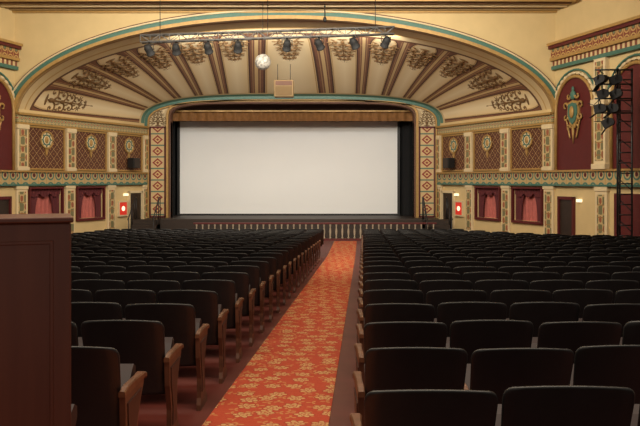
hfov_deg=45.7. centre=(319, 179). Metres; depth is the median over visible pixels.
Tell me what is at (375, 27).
lighting truss
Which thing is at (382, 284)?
chair
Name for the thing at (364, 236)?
chair
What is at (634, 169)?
trim
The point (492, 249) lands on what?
chair
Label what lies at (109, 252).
chair
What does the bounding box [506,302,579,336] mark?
chair
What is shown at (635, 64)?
wall niche
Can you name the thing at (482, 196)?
drape
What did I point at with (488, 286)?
chair
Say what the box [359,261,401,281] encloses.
chair
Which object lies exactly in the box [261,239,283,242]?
chair
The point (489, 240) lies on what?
chair
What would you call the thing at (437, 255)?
chair
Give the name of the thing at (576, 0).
ceiling
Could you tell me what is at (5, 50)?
trim
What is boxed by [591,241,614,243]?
chair
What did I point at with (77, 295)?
chair
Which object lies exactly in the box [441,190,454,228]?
trim
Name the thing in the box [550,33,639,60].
trim
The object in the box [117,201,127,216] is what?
wall sign
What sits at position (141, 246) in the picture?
chair
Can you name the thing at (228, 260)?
chair
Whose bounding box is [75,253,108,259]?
chair
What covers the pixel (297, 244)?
chair
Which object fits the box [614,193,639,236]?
door
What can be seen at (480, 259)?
chair
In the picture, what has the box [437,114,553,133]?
trim
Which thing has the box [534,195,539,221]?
drape
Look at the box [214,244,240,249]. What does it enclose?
chair
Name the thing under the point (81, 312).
chair
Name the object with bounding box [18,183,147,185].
trim
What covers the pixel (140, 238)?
chair
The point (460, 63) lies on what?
ornament
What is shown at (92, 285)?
chair
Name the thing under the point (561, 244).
chair
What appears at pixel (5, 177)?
trim
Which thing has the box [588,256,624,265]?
chair
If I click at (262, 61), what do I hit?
ball
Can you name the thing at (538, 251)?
chair
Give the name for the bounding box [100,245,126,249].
chair
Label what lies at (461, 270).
chair
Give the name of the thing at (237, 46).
stage light
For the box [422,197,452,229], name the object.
stair
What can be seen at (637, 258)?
chair
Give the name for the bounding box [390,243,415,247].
chair
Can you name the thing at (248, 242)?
chair
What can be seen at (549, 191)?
pilaster
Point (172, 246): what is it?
chair
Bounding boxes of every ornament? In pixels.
[44,90,91,111]
[67,68,110,89]
[100,56,139,77]
[137,47,171,69]
[150,111,165,125]
[179,42,206,64]
[217,40,249,62]
[272,39,303,61]
[326,39,356,62]
[368,42,399,64]
[406,47,437,69]
[419,108,434,125]
[439,56,474,77]
[467,68,507,89]
[487,90,528,111]
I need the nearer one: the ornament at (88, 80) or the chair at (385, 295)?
the chair at (385, 295)
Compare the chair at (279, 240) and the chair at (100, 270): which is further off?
the chair at (279, 240)
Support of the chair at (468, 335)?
on the floor
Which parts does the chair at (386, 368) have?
armrest, panel, backrest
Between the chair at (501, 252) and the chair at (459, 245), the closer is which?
the chair at (501, 252)
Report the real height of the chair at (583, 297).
0.862 m
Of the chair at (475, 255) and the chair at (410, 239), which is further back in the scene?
the chair at (410, 239)
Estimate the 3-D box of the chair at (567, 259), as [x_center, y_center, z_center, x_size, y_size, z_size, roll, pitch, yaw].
[3.625,1.541,11.355,0.562,0.863,0.549,0,0,0]
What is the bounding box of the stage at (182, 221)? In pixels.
[146,214,437,237]
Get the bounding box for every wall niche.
[0,72,18,169]
[551,68,593,169]
[607,53,639,168]
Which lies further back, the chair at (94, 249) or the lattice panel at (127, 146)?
the lattice panel at (127, 146)
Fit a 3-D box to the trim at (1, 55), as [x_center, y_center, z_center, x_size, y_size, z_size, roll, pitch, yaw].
[-11.494,-4.100,21.771,0.220,0.100,8.709,0,0,15]
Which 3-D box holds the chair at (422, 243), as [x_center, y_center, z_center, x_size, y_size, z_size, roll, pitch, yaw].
[2.234,1.708,15.854,0.571,0.862,0.552,0,0,0]
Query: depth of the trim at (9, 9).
25.72 m
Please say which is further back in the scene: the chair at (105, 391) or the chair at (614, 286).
the chair at (614, 286)
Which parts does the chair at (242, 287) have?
backrest, panel, armrest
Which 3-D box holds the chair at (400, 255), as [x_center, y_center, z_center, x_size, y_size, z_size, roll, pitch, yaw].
[1.478,1.575,12.253,0.566,0.862,0.554,0,0,0]
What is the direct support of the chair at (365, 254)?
on the floor
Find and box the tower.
[595,68,632,235]
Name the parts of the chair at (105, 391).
backrest, seat, panel, armrest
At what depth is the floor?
7.35 m
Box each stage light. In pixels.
[144,42,154,56]
[170,41,181,55]
[203,40,212,54]
[232,39,243,53]
[282,38,292,51]
[314,37,324,50]
[349,35,359,49]
[380,34,390,48]
[588,100,606,117]
[589,70,607,90]
[589,85,609,104]
[594,113,614,134]
[603,100,620,118]
[607,70,622,89]
[609,85,622,103]
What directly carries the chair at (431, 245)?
on the floor
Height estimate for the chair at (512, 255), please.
0.860 m
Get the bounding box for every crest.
[0,95,4,129]
[563,86,582,142]
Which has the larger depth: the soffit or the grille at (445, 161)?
the soffit
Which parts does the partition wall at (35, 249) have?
panel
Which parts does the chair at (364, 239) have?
backrest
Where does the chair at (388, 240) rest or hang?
on the floor
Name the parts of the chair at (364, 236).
backrest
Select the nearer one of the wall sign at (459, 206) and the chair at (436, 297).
the chair at (436, 297)
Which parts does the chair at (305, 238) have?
backrest, panel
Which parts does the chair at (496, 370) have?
seat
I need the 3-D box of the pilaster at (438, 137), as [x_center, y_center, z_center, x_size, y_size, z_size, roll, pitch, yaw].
[5.135,-1.125,32.826,0.180,1.590,0.363,0,0,-22]
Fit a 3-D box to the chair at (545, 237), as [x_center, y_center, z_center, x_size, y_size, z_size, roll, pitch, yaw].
[5.735,1.841,19.452,0.565,0.862,0.556,0,0,0]
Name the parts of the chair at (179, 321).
backrest, seat, panel, armrest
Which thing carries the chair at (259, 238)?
on the floor
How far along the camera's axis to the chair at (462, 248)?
13.76 m
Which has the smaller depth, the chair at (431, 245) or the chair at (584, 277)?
the chair at (584, 277)
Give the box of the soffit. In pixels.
[178,105,406,109]
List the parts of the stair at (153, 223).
handrail, handrail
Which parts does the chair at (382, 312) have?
armrest, panel, backrest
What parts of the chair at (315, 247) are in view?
backrest, panel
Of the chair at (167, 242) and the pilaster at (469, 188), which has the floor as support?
the chair at (167, 242)
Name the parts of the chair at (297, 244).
backrest, panel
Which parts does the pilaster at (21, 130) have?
stencil panel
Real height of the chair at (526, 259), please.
0.861 m
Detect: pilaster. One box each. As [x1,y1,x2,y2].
[14,186,28,213]
[15,124,29,169]
[64,128,76,170]
[64,185,75,233]
[106,132,116,171]
[106,185,115,228]
[141,135,149,171]
[141,185,146,218]
[436,135,442,171]
[437,185,442,218]
[464,132,473,171]
[465,185,473,231]
[499,128,510,170]
[501,185,510,232]
[541,124,553,169]
[542,186,555,233]
[590,57,609,168]
[594,186,609,234]
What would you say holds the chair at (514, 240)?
on the floor
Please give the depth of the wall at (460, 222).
29.42 m
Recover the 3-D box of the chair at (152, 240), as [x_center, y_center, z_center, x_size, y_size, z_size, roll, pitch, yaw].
[-3.861,1.774,17.656,0.566,0.863,0.548,0,0,0]
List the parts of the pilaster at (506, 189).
stencil panel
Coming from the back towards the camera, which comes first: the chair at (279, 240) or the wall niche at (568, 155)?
the wall niche at (568, 155)
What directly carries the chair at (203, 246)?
on the floor
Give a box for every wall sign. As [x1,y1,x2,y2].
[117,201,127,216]
[454,201,464,216]
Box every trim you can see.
[0,0,575,1]
[0,2,571,3]
[0,5,566,7]
[0,38,22,46]
[0,41,21,49]
[0,45,18,57]
[0,54,19,60]
[0,58,16,65]
[0,63,18,69]
[0,170,18,171]
[0,172,16,183]
[0,184,17,185]
[0,196,11,213]
[9,9,559,9]
[12,10,556,12]
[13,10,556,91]
[14,13,555,87]
[14,15,554,112]
[15,112,149,127]
[15,114,146,133]
[15,121,146,134]
[17,172,146,183]
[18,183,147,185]
[19,170,147,173]
[127,190,142,228]
[144,96,439,188]
[147,99,436,217]
[169,102,415,217]
[435,112,553,127]
[436,170,550,173]
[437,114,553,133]
[437,121,553,134]
[437,183,551,185]
[438,172,552,183]
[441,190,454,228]
[547,15,639,46]
[548,19,639,49]
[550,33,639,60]
[551,23,639,57]
[551,44,639,69]
[551,168,639,171]
[552,184,639,186]
[553,38,639,65]
[553,171,639,184]
[557,196,575,235]
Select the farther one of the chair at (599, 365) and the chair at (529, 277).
the chair at (529, 277)
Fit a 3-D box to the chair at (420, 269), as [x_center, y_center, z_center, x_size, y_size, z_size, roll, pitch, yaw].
[1.326,1.478,9.539,0.568,0.856,0.582,0,0,0]
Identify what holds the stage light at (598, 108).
attached to the tower
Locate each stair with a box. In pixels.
[127,197,160,229]
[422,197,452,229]
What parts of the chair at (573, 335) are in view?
seat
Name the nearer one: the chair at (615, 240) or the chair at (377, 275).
the chair at (377, 275)
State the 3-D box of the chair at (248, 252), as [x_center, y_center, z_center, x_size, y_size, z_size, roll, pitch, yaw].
[-1.369,1.611,13.140,0.560,0.856,0.580,0,0,0]
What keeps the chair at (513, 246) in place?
on the floor
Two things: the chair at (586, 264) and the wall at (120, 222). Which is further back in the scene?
the wall at (120, 222)
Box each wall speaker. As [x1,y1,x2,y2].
[128,158,139,167]
[443,158,454,167]
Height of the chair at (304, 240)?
0.855 m
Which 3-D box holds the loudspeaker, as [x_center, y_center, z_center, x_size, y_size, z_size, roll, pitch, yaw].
[-1.420,-3.915,29.990,0.760,1.310,0.520,0,0,0]
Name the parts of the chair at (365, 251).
backrest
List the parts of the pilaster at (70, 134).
stencil panel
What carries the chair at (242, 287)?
on the floor
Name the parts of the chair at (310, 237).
backrest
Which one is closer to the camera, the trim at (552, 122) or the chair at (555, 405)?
the chair at (555, 405)
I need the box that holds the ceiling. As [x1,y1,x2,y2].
[0,0,580,8]
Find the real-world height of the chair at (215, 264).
0.854 m
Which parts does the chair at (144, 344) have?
backrest, seat, panel, armrest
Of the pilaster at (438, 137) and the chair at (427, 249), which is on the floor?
the chair at (427, 249)
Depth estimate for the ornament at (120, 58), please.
28.62 m
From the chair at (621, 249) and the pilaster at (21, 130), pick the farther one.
the pilaster at (21, 130)
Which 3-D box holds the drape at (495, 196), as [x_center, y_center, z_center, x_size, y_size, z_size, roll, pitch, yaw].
[6.803,0.900,29.230,0.050,1.160,0.636,0,0,-23]
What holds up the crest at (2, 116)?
attached to the wall niche at (7, 132)
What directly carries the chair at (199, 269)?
on the floor
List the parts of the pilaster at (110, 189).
stencil panel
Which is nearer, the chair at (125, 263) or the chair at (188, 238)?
the chair at (125, 263)
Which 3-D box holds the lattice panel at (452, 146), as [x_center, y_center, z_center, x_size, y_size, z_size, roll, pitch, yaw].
[5.595,-1.130,31.807,0.106,1.540,1.840,0,0,-22]
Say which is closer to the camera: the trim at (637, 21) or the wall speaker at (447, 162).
the trim at (637, 21)
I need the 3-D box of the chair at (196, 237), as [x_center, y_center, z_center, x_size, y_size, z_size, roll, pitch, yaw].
[-3.207,1.841,19.452,0.570,0.862,0.555,0,0,0]
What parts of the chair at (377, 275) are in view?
armrest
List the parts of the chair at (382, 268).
backrest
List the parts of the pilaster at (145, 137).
stencil panel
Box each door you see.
[0,199,8,213]
[131,193,140,224]
[443,193,451,228]
[560,199,570,235]
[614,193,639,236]
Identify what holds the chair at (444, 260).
on the floor
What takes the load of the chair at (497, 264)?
on the floor
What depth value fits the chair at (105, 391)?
3.96 m
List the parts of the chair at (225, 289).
backrest, panel, armrest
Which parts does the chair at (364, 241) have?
backrest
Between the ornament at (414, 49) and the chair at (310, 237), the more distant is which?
the ornament at (414, 49)
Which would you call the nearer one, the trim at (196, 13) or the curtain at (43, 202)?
the trim at (196, 13)
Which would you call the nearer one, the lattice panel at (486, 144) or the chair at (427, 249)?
the chair at (427, 249)
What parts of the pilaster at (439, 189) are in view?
stencil panel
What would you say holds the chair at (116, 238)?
on the floor
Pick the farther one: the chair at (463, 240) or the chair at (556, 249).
the chair at (463, 240)
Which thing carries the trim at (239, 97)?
attached to the wall at (163, 111)
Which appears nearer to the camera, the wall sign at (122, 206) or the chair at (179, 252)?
the chair at (179, 252)
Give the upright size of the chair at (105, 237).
0.861 m
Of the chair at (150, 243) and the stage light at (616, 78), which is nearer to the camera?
the chair at (150, 243)
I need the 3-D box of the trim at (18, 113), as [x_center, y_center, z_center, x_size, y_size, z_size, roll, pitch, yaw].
[-8.903,-2.280,29.458,0.220,0.080,7.573,0,0,22]
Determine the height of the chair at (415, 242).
0.854 m
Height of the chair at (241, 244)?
0.862 m
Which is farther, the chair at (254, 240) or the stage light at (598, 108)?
the stage light at (598, 108)
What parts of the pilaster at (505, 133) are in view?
stencil panel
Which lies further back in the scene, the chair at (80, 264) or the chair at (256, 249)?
the chair at (256, 249)
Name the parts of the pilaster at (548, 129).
stencil panel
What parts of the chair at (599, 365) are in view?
seat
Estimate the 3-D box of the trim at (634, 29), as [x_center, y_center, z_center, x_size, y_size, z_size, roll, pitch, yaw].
[9.113,-4.300,21.776,0.180,0.300,8.709,0,0,-15]
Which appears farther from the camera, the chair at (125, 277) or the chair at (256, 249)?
the chair at (256, 249)
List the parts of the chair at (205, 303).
backrest, seat, panel, armrest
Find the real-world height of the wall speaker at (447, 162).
0.420 m
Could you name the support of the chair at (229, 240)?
on the floor
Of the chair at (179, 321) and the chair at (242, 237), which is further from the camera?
the chair at (242, 237)
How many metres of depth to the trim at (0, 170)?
25.49 m
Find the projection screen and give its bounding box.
[177,121,399,214]
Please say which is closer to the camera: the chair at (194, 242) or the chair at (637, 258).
the chair at (637, 258)
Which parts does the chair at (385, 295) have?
armrest, panel, backrest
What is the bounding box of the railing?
[193,222,436,240]
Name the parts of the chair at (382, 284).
armrest, backrest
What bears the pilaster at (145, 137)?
attached to the wall at (120, 222)
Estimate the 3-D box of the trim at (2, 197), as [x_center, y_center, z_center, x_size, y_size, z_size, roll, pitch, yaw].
[-10.593,1.475,25.288,0.100,1.850,0.910,0,0,15]
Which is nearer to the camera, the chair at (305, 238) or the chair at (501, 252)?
the chair at (501, 252)
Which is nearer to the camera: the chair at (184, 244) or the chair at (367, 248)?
the chair at (367, 248)
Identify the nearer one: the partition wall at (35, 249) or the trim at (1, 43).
the partition wall at (35, 249)
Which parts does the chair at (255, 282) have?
backrest, panel, armrest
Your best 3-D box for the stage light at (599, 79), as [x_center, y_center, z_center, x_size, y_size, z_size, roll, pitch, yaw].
[7.752,-2.781,21.212,0.288,0.609,0.541,0,0,-38]
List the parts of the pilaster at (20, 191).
stencil panel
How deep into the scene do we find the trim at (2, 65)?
25.53 m
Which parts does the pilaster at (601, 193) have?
stencil panel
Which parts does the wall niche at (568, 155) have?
arch moulding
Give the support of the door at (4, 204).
in the wall at (7, 18)
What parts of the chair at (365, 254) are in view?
backrest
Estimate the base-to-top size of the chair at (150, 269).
0.863 m
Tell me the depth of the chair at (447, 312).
5.71 m
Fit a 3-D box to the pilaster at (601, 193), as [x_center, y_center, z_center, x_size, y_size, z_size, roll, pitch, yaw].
[8.687,1.350,23.427,0.130,2.300,0.640,0,0,-15]
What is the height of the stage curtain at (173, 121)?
5.520 m
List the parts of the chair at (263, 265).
backrest, panel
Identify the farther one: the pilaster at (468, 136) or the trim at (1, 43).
the pilaster at (468, 136)
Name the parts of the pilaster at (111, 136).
stencil panel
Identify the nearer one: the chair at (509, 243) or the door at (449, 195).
the chair at (509, 243)
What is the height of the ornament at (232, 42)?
0.668 m
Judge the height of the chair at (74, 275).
0.860 m
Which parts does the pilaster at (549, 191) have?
stencil panel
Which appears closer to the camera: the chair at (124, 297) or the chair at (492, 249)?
the chair at (124, 297)
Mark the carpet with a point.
(290, 380)
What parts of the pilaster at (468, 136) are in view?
stencil panel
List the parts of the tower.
cross arm, cross arm, cross arm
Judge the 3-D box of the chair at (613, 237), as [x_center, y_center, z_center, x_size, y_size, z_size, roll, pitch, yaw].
[7.387,1.842,19.451,0.569,0.862,0.557,0,0,0]
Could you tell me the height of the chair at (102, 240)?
0.862 m
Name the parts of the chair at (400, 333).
armrest, panel, backrest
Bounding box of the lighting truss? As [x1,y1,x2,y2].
[140,0,394,43]
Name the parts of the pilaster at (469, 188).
stencil panel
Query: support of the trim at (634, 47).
attached to the wall at (582, 16)
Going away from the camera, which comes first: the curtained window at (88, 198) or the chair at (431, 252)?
the chair at (431, 252)
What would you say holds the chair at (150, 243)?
on the floor
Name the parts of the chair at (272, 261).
backrest, panel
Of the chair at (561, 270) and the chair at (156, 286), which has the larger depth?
the chair at (561, 270)
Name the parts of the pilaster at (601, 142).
stencil panel, stencil panel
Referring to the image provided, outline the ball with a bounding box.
[255,54,270,69]
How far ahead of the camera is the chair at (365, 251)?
12.88 m
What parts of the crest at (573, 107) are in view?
crown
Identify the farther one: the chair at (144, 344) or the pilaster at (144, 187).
the pilaster at (144, 187)
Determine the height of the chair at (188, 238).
0.860 m
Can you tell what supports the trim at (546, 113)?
attached to the wall at (460, 222)
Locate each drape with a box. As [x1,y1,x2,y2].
[31,194,38,213]
[49,194,58,213]
[79,195,83,218]
[93,193,100,216]
[479,193,485,216]
[494,195,497,218]
[516,194,524,219]
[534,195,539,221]
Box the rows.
[71,229,639,425]
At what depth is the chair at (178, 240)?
17.39 m
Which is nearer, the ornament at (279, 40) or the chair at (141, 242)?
the chair at (141, 242)
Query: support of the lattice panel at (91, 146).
attached to the wall at (120, 222)
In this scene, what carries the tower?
on the floor
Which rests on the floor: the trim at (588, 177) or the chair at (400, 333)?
the chair at (400, 333)
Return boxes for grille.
[134,159,139,166]
[276,86,291,94]
[443,159,447,166]
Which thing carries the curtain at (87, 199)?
hanging from the curtained window at (88, 198)
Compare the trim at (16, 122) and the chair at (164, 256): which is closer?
the chair at (164, 256)
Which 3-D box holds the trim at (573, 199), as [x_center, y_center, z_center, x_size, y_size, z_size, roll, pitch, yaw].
[8.193,1.475,25.288,0.100,1.850,0.910,0,0,-15]
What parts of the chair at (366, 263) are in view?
backrest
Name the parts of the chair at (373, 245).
backrest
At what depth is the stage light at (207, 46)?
23.95 m
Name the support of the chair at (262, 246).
on the floor
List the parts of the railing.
handrail, rail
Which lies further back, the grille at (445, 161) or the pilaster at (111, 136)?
the grille at (445, 161)
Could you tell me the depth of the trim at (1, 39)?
25.33 m
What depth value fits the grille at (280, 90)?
29.73 m
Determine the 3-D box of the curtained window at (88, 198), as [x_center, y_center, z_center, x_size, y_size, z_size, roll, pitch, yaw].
[-9.022,0.910,29.630,0.330,1.320,1.655,0,0,22]
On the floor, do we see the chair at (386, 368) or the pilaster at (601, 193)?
the chair at (386, 368)
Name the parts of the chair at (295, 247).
backrest, panel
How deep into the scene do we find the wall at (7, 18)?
25.70 m
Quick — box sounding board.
[19,20,551,122]
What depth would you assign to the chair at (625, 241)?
16.49 m
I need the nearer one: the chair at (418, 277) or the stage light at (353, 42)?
the chair at (418, 277)
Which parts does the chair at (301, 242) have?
backrest, panel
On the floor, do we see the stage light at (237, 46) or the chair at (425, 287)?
the chair at (425, 287)
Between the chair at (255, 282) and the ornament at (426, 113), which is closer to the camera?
the chair at (255, 282)
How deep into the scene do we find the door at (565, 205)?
25.35 m
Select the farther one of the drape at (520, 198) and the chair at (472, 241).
the drape at (520, 198)
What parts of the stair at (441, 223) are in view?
handrail, handrail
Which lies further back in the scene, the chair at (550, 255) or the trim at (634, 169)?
the trim at (634, 169)
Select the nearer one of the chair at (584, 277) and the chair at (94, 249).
the chair at (584, 277)
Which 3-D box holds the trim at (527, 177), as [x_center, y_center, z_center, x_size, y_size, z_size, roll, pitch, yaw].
[6.559,-0.065,29.481,0.100,0.410,7.573,0,0,-22]
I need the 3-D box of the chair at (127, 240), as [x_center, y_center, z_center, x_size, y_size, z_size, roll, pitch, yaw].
[-4.412,1.776,17.648,0.564,0.860,0.564,0,0,0]
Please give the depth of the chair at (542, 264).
10.17 m
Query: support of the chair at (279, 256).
on the floor
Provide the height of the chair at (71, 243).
0.857 m
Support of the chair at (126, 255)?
on the floor
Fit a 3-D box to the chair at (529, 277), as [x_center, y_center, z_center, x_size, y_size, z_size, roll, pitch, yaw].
[2.375,1.443,8.649,0.568,0.860,0.562,0,0,0]
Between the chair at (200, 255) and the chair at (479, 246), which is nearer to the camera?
the chair at (200, 255)
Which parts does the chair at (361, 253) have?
backrest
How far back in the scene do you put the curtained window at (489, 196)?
29.86 m
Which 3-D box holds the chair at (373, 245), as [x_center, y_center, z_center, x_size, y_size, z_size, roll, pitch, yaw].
[1.080,1.675,14.952,0.565,0.862,0.556,0,0,0]
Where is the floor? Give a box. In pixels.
[138,238,364,425]
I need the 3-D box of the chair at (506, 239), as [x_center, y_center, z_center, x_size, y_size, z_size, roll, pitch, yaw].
[4.586,1.810,18.544,0.569,0.858,0.573,0,0,0]
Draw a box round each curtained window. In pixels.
[28,187,63,213]
[76,186,105,220]
[474,186,500,220]
[511,187,543,224]
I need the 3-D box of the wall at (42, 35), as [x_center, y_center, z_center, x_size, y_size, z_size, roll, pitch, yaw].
[-1.200,-4.095,26.000,19.800,3.610,0.001,0,0,0]
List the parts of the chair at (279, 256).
backrest, panel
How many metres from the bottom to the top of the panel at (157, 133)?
3.940 m
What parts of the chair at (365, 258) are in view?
backrest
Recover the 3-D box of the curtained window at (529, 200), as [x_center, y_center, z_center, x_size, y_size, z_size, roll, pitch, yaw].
[7.546,0.910,27.390,0.330,1.320,1.730,0,0,-22]
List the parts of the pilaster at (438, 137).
stencil panel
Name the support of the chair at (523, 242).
on the floor
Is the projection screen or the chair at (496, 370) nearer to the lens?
the chair at (496, 370)
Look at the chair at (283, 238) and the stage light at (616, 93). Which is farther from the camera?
the stage light at (616, 93)
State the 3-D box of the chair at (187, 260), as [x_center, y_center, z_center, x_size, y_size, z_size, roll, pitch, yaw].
[-2.014,1.544,11.340,0.573,0.856,0.580,0,0,0]
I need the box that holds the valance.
[173,112,412,120]
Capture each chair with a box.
[71,239,91,242]
[71,243,86,246]
[71,250,93,255]
[71,256,89,260]
[71,261,105,271]
[71,272,99,288]
[71,279,124,301]
[71,289,92,301]
[71,302,124,336]
[71,346,146,425]
[72,244,98,249]
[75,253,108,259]
[76,236,94,238]
[78,241,101,244]
[81,320,183,425]
[83,247,111,252]
[83,266,125,278]
[88,243,113,246]
[90,256,125,265]
[93,239,114,242]
[95,289,155,317]
[96,236,115,238]
[96,250,126,255]
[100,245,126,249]
[102,272,149,288]
[103,240,126,244]
[106,237,127,239]
[107,260,146,271]
[111,253,143,259]
[113,247,141,252]
[115,242,140,246]
[118,239,139,241]
[124,303,209,410]
[127,257,162,264]
[127,265,170,279]
[127,280,179,302]
[128,250,158,256]
[129,237,149,240]
[129,241,151,244]
[129,245,155,249]
[141,236,160,238]
[141,239,163,241]
[142,242,167,246]
[144,247,172,252]
[145,253,178,260]
[148,261,186,270]
[152,271,199,289]
[154,241,176,244]
[157,245,183,249]
[157,290,228,383]
[160,250,190,256]
[162,236,179,238]
[165,239,187,241]
[166,257,201,265]
[169,242,193,246]
[172,265,214,279]
[174,247,201,252]
[175,237,195,240]
[180,241,202,243]
[180,253,212,260]
[182,279,243,362]
[184,236,203,238]
[185,244,211,248]
[189,239,211,241]
[189,261,227,271]
[193,249,223,256]
[196,242,220,246]
[198,237,218,240]
[201,272,255,346]
[203,257,238,265]
[205,241,227,243]
[205,247,232,252]
[206,236,225,238]
[213,239,235,241]
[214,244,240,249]
[215,253,247,260]
[217,265,265,332]
[223,242,247,246]
[225,250,255,256]
[227,236,245,238]
[230,261,273,321]
[231,241,253,244]
[234,247,262,252]
[237,239,259,241]
[240,257,280,312]
[243,237,263,240]
[243,245,268,249]
[249,242,274,246]
[250,253,286,304]
[256,241,278,244]
[258,250,291,298]
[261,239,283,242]
[265,247,295,292]
[266,237,286,240]
[271,245,299,287]
[276,243,303,282]
[281,241,306,278]
[285,239,309,274]
[289,237,311,271]
[294,236,314,268]
[296,235,316,265]
[299,234,318,263]
[301,233,320,261]
[350,389,497,425]
[352,347,467,425]
[354,321,447,383]
[356,289,423,330]
[356,303,434,352]
[357,279,416,309]
[358,265,405,288]
[358,272,410,297]
[359,253,396,269]
[359,257,398,274]
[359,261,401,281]
[360,239,385,249]
[360,241,386,252]
[360,243,388,254]
[360,244,389,257]
[360,247,391,261]
[360,250,393,265]
[361,236,383,245]
[386,237,406,240]
[387,239,409,243]
[389,241,412,244]
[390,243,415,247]
[391,244,418,249]
[393,247,421,253]
[396,249,426,256]
[398,253,430,260]
[401,256,436,265]
[404,260,443,272]
[408,266,451,279]
[409,237,430,240]
[411,239,433,242]
[413,272,460,289]
[414,241,437,244]
[417,242,442,247]
[419,280,472,303]
[420,244,446,249]
[424,247,452,252]
[426,290,486,317]
[428,250,458,256]
[432,237,452,240]
[433,253,465,260]
[434,302,506,336]
[435,239,457,242]
[439,241,462,244]
[439,256,474,266]
[444,242,468,246]
[445,261,484,272]
[446,320,533,363]
[448,244,475,249]
[451,236,470,238]
[453,266,495,279]
[454,247,482,252]
[459,239,480,242]
[460,249,490,256]
[462,272,509,289]
[464,240,488,244]
[464,348,573,403]
[468,253,500,260]
[470,243,495,246]
[472,236,491,238]
[474,280,527,301]
[476,257,511,265]
[477,245,503,249]
[478,237,498,239]
[483,239,505,242]
[484,247,512,252]
[486,260,524,271]
[490,241,512,244]
[490,289,550,317]
[493,250,523,256]
[494,236,513,238]
[495,385,634,425]
[497,242,522,246]
[498,266,541,279]
[501,237,521,240]
[502,253,535,260]
[505,245,531,249]
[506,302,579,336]
[507,239,529,242]
[512,272,559,289]
[513,256,549,265]
[514,247,542,252]
[516,236,534,238]
[516,241,539,244]
[523,237,544,240]
[524,242,549,246]
[525,249,555,255]
[527,261,565,271]
[529,280,582,301]
[531,239,553,242]
[531,321,621,363]
[534,245,560,248]
[537,236,557,238]
[537,253,570,259]
[541,241,563,243]
[543,266,585,279]
[546,247,573,252]
[550,242,575,246]
[550,256,586,265]
[552,289,612,317]
[556,239,577,241]
[557,250,587,255]
[559,236,578,238]
[562,244,588,249]
[562,272,609,288]
[567,241,589,243]
[568,261,607,271]
[569,237,589,240]
[570,345,639,403]
[572,252,604,260]
[575,247,603,251]
[578,243,602,246]
[578,303,639,336]
[580,239,601,242]
[584,236,598,238]
[585,280,638,303]
[587,266,630,279]
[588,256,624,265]
[590,244,617,248]
[590,249,620,255]
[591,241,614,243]
[592,237,612,240]
[603,236,622,238]
[604,239,624,242]
[605,243,629,246]
[607,247,634,252]
[607,253,639,260]
[609,261,639,271]
[611,272,639,288]
[614,289,639,303]
[615,237,635,239]
[616,240,639,244]
[619,245,639,249]
[622,249,639,253]
[626,256,639,260]
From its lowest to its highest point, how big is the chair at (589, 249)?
0.857 m
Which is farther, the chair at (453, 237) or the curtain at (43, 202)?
the curtain at (43, 202)
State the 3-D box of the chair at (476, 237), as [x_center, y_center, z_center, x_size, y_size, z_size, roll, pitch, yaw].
[4.085,1.843,19.447,0.564,0.860,0.566,0,0,0]
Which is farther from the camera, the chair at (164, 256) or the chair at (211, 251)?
the chair at (211, 251)
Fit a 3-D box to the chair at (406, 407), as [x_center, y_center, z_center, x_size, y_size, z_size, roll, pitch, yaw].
[0.419,1.245,3.240,0.567,0.857,0.579,0,0,0]
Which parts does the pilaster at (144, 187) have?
stencil panel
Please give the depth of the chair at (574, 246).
14.69 m
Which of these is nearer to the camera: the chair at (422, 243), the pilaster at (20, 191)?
the chair at (422, 243)
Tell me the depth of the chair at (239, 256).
11.97 m
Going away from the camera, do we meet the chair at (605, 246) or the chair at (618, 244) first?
the chair at (605, 246)
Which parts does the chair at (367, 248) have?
backrest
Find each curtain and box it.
[35,194,51,213]
[81,193,94,217]
[173,121,174,215]
[175,121,400,213]
[401,121,412,215]
[484,193,495,217]
[522,194,536,220]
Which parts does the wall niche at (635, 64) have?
arch moulding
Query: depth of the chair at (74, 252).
12.87 m
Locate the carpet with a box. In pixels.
[202,241,356,425]
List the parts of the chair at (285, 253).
backrest, panel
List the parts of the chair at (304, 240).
backrest, panel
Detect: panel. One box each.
[28,126,64,169]
[76,130,106,170]
[116,134,142,171]
[150,126,165,216]
[419,126,434,216]
[441,134,464,171]
[473,130,500,170]
[510,126,542,169]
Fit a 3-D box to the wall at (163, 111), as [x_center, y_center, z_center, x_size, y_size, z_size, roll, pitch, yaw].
[-1.200,-0.570,33.200,12.840,6.140,0.400,0,0,0]
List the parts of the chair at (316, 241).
backrest, panel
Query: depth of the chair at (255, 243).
15.59 m
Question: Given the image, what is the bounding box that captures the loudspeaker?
[274,64,293,97]
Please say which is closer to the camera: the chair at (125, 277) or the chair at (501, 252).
the chair at (125, 277)
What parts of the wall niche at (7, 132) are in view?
arch moulding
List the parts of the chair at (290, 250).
backrest, panel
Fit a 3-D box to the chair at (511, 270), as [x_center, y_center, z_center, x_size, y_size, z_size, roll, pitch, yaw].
[2.427,1.478,9.539,0.570,0.856,0.581,0,0,0]
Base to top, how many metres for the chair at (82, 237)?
0.857 m
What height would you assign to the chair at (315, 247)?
0.858 m
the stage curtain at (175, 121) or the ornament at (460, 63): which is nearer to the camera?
the ornament at (460, 63)
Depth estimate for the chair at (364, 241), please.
16.48 m
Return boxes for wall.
[0,7,14,213]
[0,213,73,425]
[15,13,554,85]
[19,109,143,232]
[150,99,434,217]
[440,109,550,234]
[555,0,639,235]
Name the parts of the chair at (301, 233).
backrest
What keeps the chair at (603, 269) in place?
on the floor
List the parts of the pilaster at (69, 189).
stencil panel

